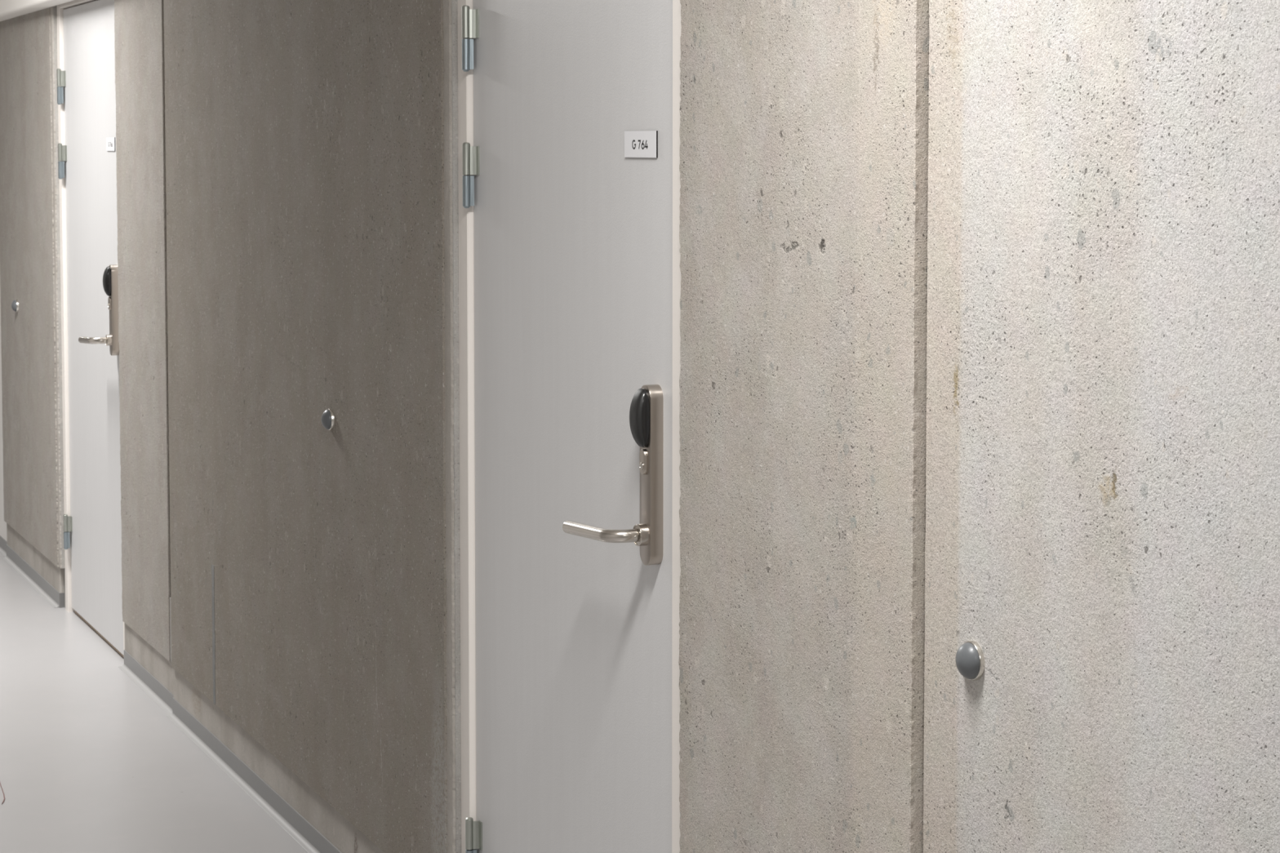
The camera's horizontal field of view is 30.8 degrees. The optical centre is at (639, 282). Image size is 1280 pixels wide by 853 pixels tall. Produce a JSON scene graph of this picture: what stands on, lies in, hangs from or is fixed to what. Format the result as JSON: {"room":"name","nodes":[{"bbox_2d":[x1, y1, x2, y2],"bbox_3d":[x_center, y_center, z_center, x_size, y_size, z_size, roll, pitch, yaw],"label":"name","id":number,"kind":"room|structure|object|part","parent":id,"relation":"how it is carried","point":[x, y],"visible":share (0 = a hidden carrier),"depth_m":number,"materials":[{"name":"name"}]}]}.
{"room":"building corridor","nodes":[
{"label":"building corridor","id":0,"kind":"room"},
{"bbox_2d":[0,553,307,852],"bbox_3d":[-2.336,1.280,6.607,2.100,0.100,18.200,-2,4,-25],"label":"floor","id":1,"kind":"structure","parent":0,"point":[90,762],"depth_m":6.11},
{"bbox_2d":[0,782,4,804],"bbox_3d":[-1.601,1.275,5.833,0.010,0.003,0.257,-1,4,-17],"label":"thread","id":2,"kind":"object","parent":1,"relation":"on","point":[0,783],"visible":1,"depth_m":5.78},
{"bbox_2d":[0,0,1279,852],"bbox_3d":[-1.609,-0.035,7.248,0.101,2.450,17.500,-2,4,-25],"label":"wall","id":3,"kind":"structure","parent":0,"point":[980,300],"depth_m":3.16,"materials":[{"name":"concrete"}]},
{"bbox_2d":[11,299,18,311],"bbox_3d":[-2.346,0.089,8.725,0.026,0.048,0.048,-2,4,-25],"label":"door stop","id":4,"kind":"object","parent":3,"relation":"attached to","point":[15,305],"visible":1,"depth_m":8.71,"materials":[{"name":"metal"}]},
{"bbox_3d":[-2.220,-0.061,8.583,0.100,2.056,1.123,-2,4,-25],"label":"concrete panel","id":5,"kind":"part","parent":3,"relation":"part of","materials":[{"name":"grey concrete"}]},
{"bbox_2d":[0,535,64,608],"bbox_3d":[-2.814,1.010,9.877,0.070,0.052,3.837,-2,4,-25],"label":"baseboard","id":6,"kind":"structure","parent":3,"relation":"attached to","point":[56,599],"depth_m":8.60,"materials":[{"name":"grey concrete"}]},
{"bbox_2d":[0,0,73,21],"bbox_3d":[-1.472,-1.059,6.865,0.200,0.360,18.200,-2,4,-25],"label":"ceiling","id":7,"kind":"structure","parent":3,"relation":"attached to","point":[9,9],"depth_m":8.21,"materials":[{"name":"white paint"}]},
{"bbox_2d":[56,0,124,657],"bbox_3d":[-1.797,0.104,7.585,0.148,2.132,0.993,-2,4,-25],"label":"door","id":8,"kind":"structure","parent":3,"relation":"in","point":[86,70],"depth_m":7.64,"materials":[{"name":"white paint"}]},
{"bbox_3d":[-1.719,0.182,7.311,0.058,0.031,0.188,-2,4,-25],"label":"lever handle","id":9,"kind":"part","parent":8,"relation":"part of","materials":[{"name":"metal"}]},
{"bbox_3d":[-1.641,0.087,7.250,0.022,0.284,0.041,-2,4,-25],"label":"lock plate","id":10,"kind":"part","parent":8,"relation":"part of","materials":[{"name":"metal"}]},
{"bbox_3d":[-1.434,0.040,6.883,0.090,2.056,0.638,-2,4,-25],"label":"concrete panel","id":11,"kind":"part","parent":3,"relation":"part of","materials":[{"name":"grey concrete"}]},
{"bbox_2d":[118,649,342,852],"bbox_3d":[-0.975,1.248,5.873,0.070,0.052,2.975,-2,4,-25],"label":"baseboard","id":12,"kind":"structure","parent":3,"relation":"attached to","point":[292,822],"depth_m":6.00,"materials":[{"name":"grey plastic"}]},
{"bbox_3d":[-0.805,0.122,5.502,0.100,2.056,2.283,-2,4,-25],"label":"concrete panel","id":13,"kind":"part","parent":3,"relation":"part of","materials":[{"name":"grey concrete"}]},
{"bbox_2d":[320,408,334,430],"bbox_3d":[-0.688,0.302,5.114,0.026,0.048,0.048,-2,4,-25],"label":"door stop","id":14,"kind":"object","parent":3,"relation":"attached to","point":[327,420],"visible":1,"depth_m":5.10,"materials":[{"name":"metal"}]},
{"bbox_2d":[457,0,681,852],"bbox_3d":[-0.139,0.319,3.974,0.148,2.132,0.993,-2,4,-25],"label":"door","id":15,"kind":"structure","parent":3,"relation":"in","point":[569,186],"depth_m":3.96,"materials":[{"name":"white paint"}]},
{"bbox_3d":[-0.061,0.397,3.700,0.058,0.031,0.188,-2,4,-25],"label":"lever handle","id":16,"kind":"part","parent":15,"relation":"part of","materials":[{"name":"metal"}]},
{"bbox_3d":[0.018,0.302,3.638,0.022,0.284,0.041,-2,4,-25],"label":"lock plate","id":17,"kind":"part","parent":15,"relation":"part of","materials":[{"name":"metal"}]},
{"bbox_3d":[0.240,0.257,3.236,0.090,2.056,0.682,-2,4,-25],"label":"concrete panel","id":18,"kind":"part","parent":3,"relation":"part of","materials":[{"name":"grey concrete"}]},
{"bbox_2d":[955,640,985,680],"bbox_3d":[0.397,0.459,2.814,0.026,0.048,0.048,-2,4,-25],"label":"door stop","id":19,"kind":"object","parent":3,"relation":"attached to","point":[970,658],"visible":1,"depth_m":2.80,"materials":[{"name":"metal"}]},
{"bbox_3d":[1.219,0.382,1.123,0.074,2.056,3.981,-2,4,-25],"label":"concrete panel","id":20,"kind":"part","parent":3,"relation":"part of","materials":[{"name":"grey concrete"}]}
]}

